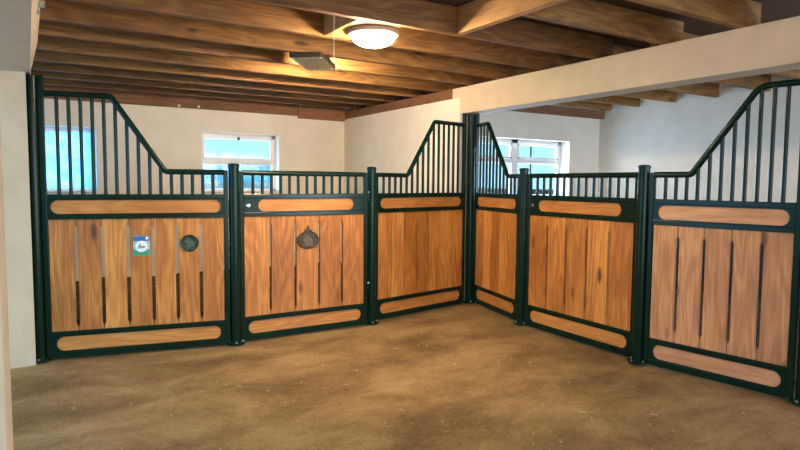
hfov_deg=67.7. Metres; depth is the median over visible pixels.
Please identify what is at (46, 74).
joist
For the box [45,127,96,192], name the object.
window
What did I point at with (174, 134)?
wall
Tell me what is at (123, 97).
wall plate
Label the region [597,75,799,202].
wall
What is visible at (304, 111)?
wall plate
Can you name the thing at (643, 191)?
post
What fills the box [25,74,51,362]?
post
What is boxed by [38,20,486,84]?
joist
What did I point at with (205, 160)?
window
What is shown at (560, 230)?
gate
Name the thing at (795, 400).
post
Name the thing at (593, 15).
joist
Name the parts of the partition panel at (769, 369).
slotted plate, slotted plate, rail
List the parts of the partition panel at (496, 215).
slotted plate, slotted plate, rail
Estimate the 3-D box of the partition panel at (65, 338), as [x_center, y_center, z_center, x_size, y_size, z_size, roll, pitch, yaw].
[-2.295,-0.062,5.263,1.501,2.385,0.048,-1,4,-20]
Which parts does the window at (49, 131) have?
sill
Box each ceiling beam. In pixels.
[0,0,39,73]
[452,16,799,114]
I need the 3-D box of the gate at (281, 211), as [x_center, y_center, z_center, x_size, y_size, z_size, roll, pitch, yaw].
[-0.925,0.275,6.006,1.390,1.626,0.056,-2,5,-32]
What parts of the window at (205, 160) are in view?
sash, sill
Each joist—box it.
[32,65,364,108]
[33,60,399,101]
[33,69,381,105]
[34,50,421,96]
[36,35,447,91]
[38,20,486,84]
[39,0,517,78]
[65,0,561,69]
[246,0,613,58]
[457,0,567,34]
[487,78,639,106]
[518,67,676,102]
[523,0,683,44]
[553,101,611,109]
[561,55,719,97]
[614,43,770,91]
[627,0,761,28]
[650,32,799,78]
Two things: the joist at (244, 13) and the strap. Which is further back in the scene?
the joist at (244, 13)
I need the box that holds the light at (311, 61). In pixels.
[289,52,335,70]
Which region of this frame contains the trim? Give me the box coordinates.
[351,83,469,109]
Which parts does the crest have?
plate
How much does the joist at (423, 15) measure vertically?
0.215 m
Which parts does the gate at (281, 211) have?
rail, slotted plate, slotted plate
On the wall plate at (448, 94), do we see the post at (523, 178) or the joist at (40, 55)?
the joist at (40, 55)
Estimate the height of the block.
0.195 m
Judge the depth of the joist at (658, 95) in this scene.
8.40 m
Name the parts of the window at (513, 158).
sash, sash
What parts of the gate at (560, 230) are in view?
slotted plate, slotted plate, rail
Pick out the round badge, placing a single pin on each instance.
(189, 243)
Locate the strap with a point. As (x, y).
(41, 4)
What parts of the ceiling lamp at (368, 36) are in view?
lamp shade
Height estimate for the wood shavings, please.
0.020 m
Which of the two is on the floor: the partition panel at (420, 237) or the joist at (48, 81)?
the partition panel at (420, 237)
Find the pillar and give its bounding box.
[0,123,13,449]
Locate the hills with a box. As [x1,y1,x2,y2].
[203,164,553,193]
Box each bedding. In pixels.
[51,262,341,325]
[586,284,799,380]
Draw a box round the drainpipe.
[530,146,531,173]
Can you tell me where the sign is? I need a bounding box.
[133,236,149,255]
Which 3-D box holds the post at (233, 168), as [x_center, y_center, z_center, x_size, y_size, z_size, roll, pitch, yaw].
[-1.550,0.274,5.591,0.168,1.695,0.168,-2,5,-32]
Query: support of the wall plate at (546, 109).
attached to the wall at (578, 137)
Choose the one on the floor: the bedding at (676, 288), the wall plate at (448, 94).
the bedding at (676, 288)
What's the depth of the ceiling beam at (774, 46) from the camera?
5.21 m
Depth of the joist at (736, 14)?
4.35 m
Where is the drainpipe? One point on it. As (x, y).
(530, 146)
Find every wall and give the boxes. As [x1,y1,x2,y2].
[0,70,35,368]
[44,98,350,281]
[205,182,269,187]
[344,98,467,299]
[479,104,599,254]
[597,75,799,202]
[609,233,799,307]
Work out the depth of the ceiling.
5.07 m
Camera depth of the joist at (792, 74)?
6.52 m
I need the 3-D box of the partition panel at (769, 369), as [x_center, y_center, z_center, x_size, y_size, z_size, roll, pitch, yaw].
[2.453,0.022,4.593,0.048,2.385,1.114,-3,5,-39]
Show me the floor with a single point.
(702, 413)
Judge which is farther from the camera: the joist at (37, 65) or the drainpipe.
the drainpipe
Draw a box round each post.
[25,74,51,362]
[226,163,244,345]
[366,167,378,324]
[464,114,475,302]
[513,168,528,324]
[627,165,650,364]
[789,317,799,405]
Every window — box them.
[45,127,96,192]
[202,132,278,191]
[479,137,560,195]
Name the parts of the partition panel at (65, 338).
rail, slotted plate, slotted plate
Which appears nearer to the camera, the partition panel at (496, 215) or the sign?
the sign
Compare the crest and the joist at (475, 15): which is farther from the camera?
the crest
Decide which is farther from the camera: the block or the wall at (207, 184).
the wall at (207, 184)
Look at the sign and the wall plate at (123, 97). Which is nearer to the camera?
the sign
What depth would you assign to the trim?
8.28 m
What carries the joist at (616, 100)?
on the ceiling beam at (774, 46)
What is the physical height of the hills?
7.298 m
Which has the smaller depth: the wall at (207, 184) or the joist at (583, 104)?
the joist at (583, 104)
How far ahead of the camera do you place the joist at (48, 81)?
8.41 m
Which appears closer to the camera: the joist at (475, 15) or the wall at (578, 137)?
the joist at (475, 15)
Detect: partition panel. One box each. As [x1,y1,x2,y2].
[37,75,229,358]
[375,113,466,319]
[472,114,519,319]
[643,78,799,398]
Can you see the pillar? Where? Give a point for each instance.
(6, 425)
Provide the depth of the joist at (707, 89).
7.86 m
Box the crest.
[297,225,318,248]
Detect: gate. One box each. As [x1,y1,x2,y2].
[239,170,369,340]
[524,172,637,356]
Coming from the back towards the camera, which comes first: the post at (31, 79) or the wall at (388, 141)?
the wall at (388, 141)
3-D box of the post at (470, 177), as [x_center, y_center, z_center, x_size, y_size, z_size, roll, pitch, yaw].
[0.892,-0.201,7.603,0.174,2.391,0.174,-2,5,-32]
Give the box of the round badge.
[180,234,198,251]
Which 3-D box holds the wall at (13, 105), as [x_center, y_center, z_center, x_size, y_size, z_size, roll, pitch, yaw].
[-3.586,0.008,4.544,1.318,2.448,0.080,-2,5,-32]
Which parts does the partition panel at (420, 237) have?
slotted plate, slotted plate, rail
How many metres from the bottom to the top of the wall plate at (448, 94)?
0.126 m
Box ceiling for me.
[31,0,799,70]
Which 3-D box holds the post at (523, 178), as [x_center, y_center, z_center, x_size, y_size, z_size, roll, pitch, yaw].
[1.327,0.233,6.461,0.168,1.695,0.168,-2,5,-32]
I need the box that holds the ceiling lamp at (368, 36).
[348,25,398,47]
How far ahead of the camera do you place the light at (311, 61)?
5.55 m
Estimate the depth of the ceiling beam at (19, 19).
3.65 m
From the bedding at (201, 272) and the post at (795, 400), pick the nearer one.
the post at (795, 400)
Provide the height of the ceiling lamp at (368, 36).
0.124 m
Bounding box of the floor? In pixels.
[10,303,799,449]
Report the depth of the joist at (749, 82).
7.26 m
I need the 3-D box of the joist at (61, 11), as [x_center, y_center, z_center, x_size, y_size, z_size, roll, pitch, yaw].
[-0.675,-1.721,5.711,4.800,0.215,0.062,-2,5,-32]
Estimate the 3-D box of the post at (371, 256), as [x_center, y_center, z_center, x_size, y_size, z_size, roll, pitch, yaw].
[-0.310,0.222,6.441,0.168,1.695,0.168,-2,5,-32]
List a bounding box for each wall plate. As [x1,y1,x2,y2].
[30,71,297,115]
[298,105,344,120]
[345,89,452,118]
[509,105,604,118]
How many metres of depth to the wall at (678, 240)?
8.07 m
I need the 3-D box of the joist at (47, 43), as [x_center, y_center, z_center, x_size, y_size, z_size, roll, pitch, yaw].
[-1.365,-1.798,6.704,4.685,0.215,0.062,-2,5,-32]
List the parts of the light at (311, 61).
plate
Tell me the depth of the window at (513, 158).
9.29 m
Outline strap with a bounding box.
[37,0,44,13]
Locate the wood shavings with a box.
[60,329,769,449]
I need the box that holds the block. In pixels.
[324,14,398,39]

